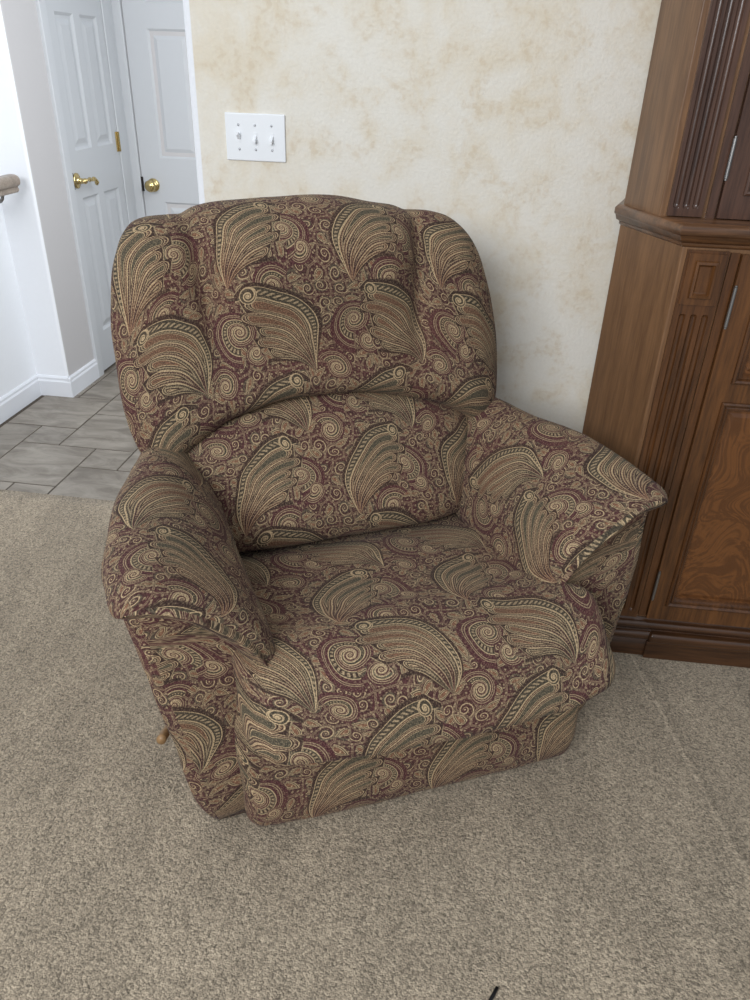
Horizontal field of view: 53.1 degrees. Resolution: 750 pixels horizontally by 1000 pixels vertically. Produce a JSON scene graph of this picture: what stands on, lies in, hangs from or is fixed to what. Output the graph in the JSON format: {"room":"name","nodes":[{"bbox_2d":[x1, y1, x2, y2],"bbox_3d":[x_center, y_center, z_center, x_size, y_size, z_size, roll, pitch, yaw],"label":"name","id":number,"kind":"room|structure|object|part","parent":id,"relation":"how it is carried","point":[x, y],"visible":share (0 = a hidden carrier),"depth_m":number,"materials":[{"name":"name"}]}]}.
{"room":"living room","nodes":[
{"label":"living room","id":0,"kind":"room"},
{"bbox_2d":[0,6,68,397],"bbox_3d":[-1.730,-1.094,2.003,0.328,2.610,2.222,6,30,6],"label":"wall","id":1,"kind":"structure","parent":0,"point":[31,344],"depth_m":3.28,"materials":[{"name":"white paint"}]},
{"bbox_2d":[0,174,19,202],"bbox_3d":[-1.649,-0.808,2.268,0.146,0.125,1.900,6,30,6],"label":"handrail","id":2,"kind":"object","parent":1,"relation":"attached to","point":[9,183],"visible":1,"depth_m":3.00,"materials":[{"name":"brown wood"}]},
{"bbox_2d":[0,374,41,423],"bbox_3d":[-1.755,-0.007,2.625,0.013,0.100,2.215,6,30,6],"label":"baseboard","id":3,"kind":"structure","parent":1,"relation":"attached to","point":[14,401],"depth_m":3.42,"materials":[{"name":"white paint"}]},
{"bbox_2d":[37,374,72,397],"bbox_3d":[-1.518,-0.540,3.562,0.172,0.100,0.013,6,30,6],"label":"baseboard","id":4,"kind":"structure","parent":1,"relation":"attached to","point":[50,385],"depth_m":3.55,"materials":[{"name":"white paint"}]},
{"bbox_2d":[0,0,93,375],"bbox_3d":[-1.551,-1.706,3.072,0.330,2.610,0.268,6,30,6],"label":"wall","id":5,"kind":"structure","parent":0,"point":[20,17],"depth_m":3.21,"materials":[{"name":"grey paint"}]},
{"bbox_2d":[67,359,98,396],"bbox_3d":[-1.420,-0.599,3.670,0.013,0.100,0.282,6,30,6],"label":"baseboard","id":6,"kind":"structure","parent":5,"relation":"attached to","point":[85,376],"depth_m":3.66,"materials":[{"name":"white paint"}]},
{"bbox_2d":[121,0,194,215],"bbox_3d":[-0.574,-2.055,3.733,1.950,2.610,0.130,6,30,6],"label":"wall","id":7,"kind":"structure","parent":0,"point":[157,33],"depth_m":3.77,"materials":[{"name":"grey paint"}]},
{"bbox_2d":[111,0,145,219],"bbox_3d":[-0.863,-1.841,3.829,0.831,2.123,0.038,6,30,6],"label":"trim","id":8,"kind":"structure","parent":7,"relation":"attached to","point":[116,5],"depth_m":3.79,"materials":[{"name":"grey paint"}]},
{"bbox_2d":[122,0,198,215],"bbox_3d":[-0.876,-1.808,3.822,0.716,2.044,0.102,6,30,6],"label":"door","id":9,"kind":"structure","parent":7,"relation":"in","point":[165,180],"depth_m":3.77,"materials":[{"name":"white paint"}]},
{"bbox_3d":[-1.229,-1.673,3.974,0.012,0.070,0.006,6,30,6],"label":"latch plate","id":10,"kind":"part","parent":9,"relation":"part of","materials":[{"name":"metal"}]},
{"bbox_3d":[-1.174,-1.649,3.942,0.066,0.066,0.066,6,30,6],"label":"knob","id":11,"kind":"part","parent":9,"relation":"part of","materials":[{"name":"gold metal"}]},
{"bbox_2d":[0,362,749,999],"bbox_3d":[0.843,0.583,1.880,5.430,0.040,5.297,6,30,6],"label":"floor","id":12,"kind":"structure","parent":0,"point":[616,865],"depth_m":1.56,"materials":[{"name":"beige carpet"}]},
{"bbox_2d":[103,194,664,826],"bbox_3d":[-0.003,-0.005,1.656,1.155,1.153,0.989,-9,32,-19],"label":"recliner","id":13,"kind":"object","parent":12,"relation":"on","point":[342,569],"visible":1,"depth_m":1.58,"materials":[{"name":"fabric"}]},
{"bbox_3d":[-0.417,0.464,1.616,0.035,0.043,0.172,13,32,18],"label":"recline lever","id":14,"kind":"part","parent":13,"relation":"part of","materials":[{"name":"brown wood"}]},
{"bbox_3d":[-0.429,0.270,1.704,0.239,0.573,0.684,-8,31,-16],"label":"arm panel","id":15,"kind":"part","parent":13,"relation":"part of","materials":[{"name":"multicoloured fabric"}]},
{"bbox_2d":[103,446,271,667],"bbox_3d":[-0.409,0.096,1.537,0.280,0.288,0.678,-9,32,-19],"label":"armrest","id":16,"kind":"object","parent":13,"relation":"on","point":[182,587],"depth_m":1.35,"materials":[{"name":"multicoloured fabric"}]},
{"bbox_2d":[110,194,495,452],"bbox_3d":[-0.131,-0.406,1.743,0.915,0.554,0.257,-9,32,-19],"label":"cushion","id":17,"kind":"object","parent":13,"relation":"on","point":[245,325],"depth_m":1.62,"materials":[{"name":"multicoloured fabric"}]},
{"bbox_2d":[188,392,467,550],"bbox_3d":[-0.090,-0.091,1.803,0.724,0.342,0.242,-9,32,-19],"label":"lumbar cushion","id":18,"kind":"object","parent":13,"relation":"on","point":[310,471],"depth_m":1.73,"materials":[{"name":"multicoloured fabric"}]},
{"bbox_3d":[0.091,0.493,1.617,0.774,0.314,0.123,-7,31,-16],"label":"footrest panel","id":19,"kind":"part","parent":13,"relation":"part of","materials":[{"name":"multicoloured fabric"}]},
{"bbox_2d":[230,513,615,766],"bbox_3d":[0.034,0.226,1.634,0.748,0.192,0.694,-9,32,-19],"label":"seat cushion","id":20,"kind":"object","parent":13,"relation":"on","point":[387,633],"depth_m":1.44,"materials":[{"name":"multicoloured fabric"}]},
{"bbox_2d":[456,397,664,587],"bbox_3d":[0.378,-0.039,1.819,0.282,0.290,0.650,-9,32,-19],"label":"armrest","id":21,"kind":"object","parent":13,"relation":"on","point":[553,505],"depth_m":1.66,"materials":[{"name":"multicoloured fabric"}]},
{"bbox_3d":[0.357,0.141,1.974,0.259,0.574,0.685,-11,33,-22],"label":"arm panel","id":22,"kind":"part","parent":13,"relation":"part of","materials":[{"name":"multicoloured fabric"}]},
{"bbox_2d":[488,986,498,999],"bbox_3d":[0.161,0.889,1.263,0.011,0.006,0.171,24,37,33],"label":"cord","id":23,"kind":"object","parent":12,"relation":"on","point":[496,988],"visible":1,"depth_m":1.31,"materials":[{"name":"black rubber"}]},
{"bbox_2d":[582,0,749,667],"bbox_3d":[1.393,-0.583,1.682,1.762,2.210,0.487,5,30,5],"label":"armoire","id":24,"kind":"object","parent":12,"relation":"on","point":[669,395],"visible":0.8,"depth_m":1.71,"materials":[{"name":"brown wood"}]},
{"bbox_3d":[1.363,0.315,2.206,1.686,0.128,0.477,5,30,5],"label":"moulding","id":25,"kind":"part","parent":24,"relation":"part of","materials":[{"name":"brown wood"}]},
{"bbox_3d":[1.394,-0.595,1.682,1.680,0.046,0.474,5,30,5],"label":"waist moulding","id":26,"kind":"part","parent":24,"relation":"part of","materials":[{"name":"brown wood"}]},
{"bbox_3d":[1.049,-0.072,1.766,0.609,0.951,0.015,5,30,5],"label":"door","id":27,"kind":"part","parent":24,"relation":"part of","materials":[{"name":"brown wood"}]},
{"bbox_3d":[0.692,-0.463,1.582,0.076,0.107,0.012,5,30,5],"label":"square panel","id":28,"kind":"part","parent":24,"relation":"part of","materials":[{"name":"brown wood"}]},
{"bbox_3d":[1.041,0.050,1.831,0.526,0.582,0.020,5,30,5],"label":"panel moulding","id":29,"kind":"part","parent":24,"relation":"part of","materials":[{"name":"brown wood"}]},
{"bbox_3d":[1.042,0.046,1.838,0.518,0.574,0.007,5,30,5],"label":"panel","id":30,"kind":"part","parent":24,"relation":"part of","materials":[{"name":"brown wood"}]},
{"bbox_3d":[1.068,-0.985,1.347,0.652,0.940,0.015,5,30,5],"label":"door","id":31,"kind":"part","parent":24,"relation":"part of","materials":[{"name":"brown wood"}]},
{"bbox_3d":[1.058,-0.340,1.605,0.518,0.231,0.020,5,30,5],"label":"panel moulding","id":32,"kind":"part","parent":24,"relation":"part of","materials":[{"name":"brown wood"}]},
{"bbox_3d":[1.067,-0.982,1.343,0.571,0.846,0.020,5,30,5],"label":"panel moulding","id":33,"kind":"part","parent":24,"relation":"part of","materials":[{"name":"brown wood"}]},
{"bbox_3d":[1.059,-0.344,1.612,0.510,0.223,0.007,5,30,5],"label":"panel","id":34,"kind":"part","parent":24,"relation":"part of","materials":[{"name":"brown wood"}]},
{"bbox_2d":[183,0,660,434],"bbox_3d":[1.595,-0.902,1.855,4.225,2.600,0.130,6,30,6],"label":"wall","id":35,"kind":"structure","parent":0,"point":[514,122],"depth_m":1.98,"materials":[{"name":"beige paint"}]},
{"bbox_2d":[225,112,285,162],"bbox_3d":[-0.326,-0.984,2.040,0.167,0.118,0.021,6,30,6],"label":"light switch","id":36,"kind":"object","parent":35,"relation":"attached to","point":[249,136],"visible":1,"depth_m":2.04,"materials":[{"name":"white plastic"}]},
{"bbox_3d":[-1.458,-1.936,3.477,0.280,2.610,0.680,6,30,6],"label":"wall","id":37,"kind":"structure","parent":0,"visible":0},
{"bbox_2d":[35,0,136,376],"bbox_3d":[-1.351,-1.710,3.573,0.075,2.123,0.683,6,30,6],"label":"trim","id":38,"kind":"structure","parent":37,"relation":"attached to","point":[106,10],"depth_m":3.56,"materials":[{"name":"grey paint"}]},
{"bbox_2d":[45,0,127,369],"bbox_3d":[-1.315,-1.669,3.555,0.094,2.044,0.515,6,30,6],"label":"door","id":39,"kind":"structure","parent":37,"relation":"in","point":[75,26],"depth_m":3.53,"materials":[{"name":"white paint"}]},
{"bbox_3d":[-1.327,-1.473,3.456,0.058,0.066,0.149,6,30,6],"label":"handle","id":40,"kind":"part","parent":39,"relation":"part of","materials":[{"name":"gold metal"}]}
]}

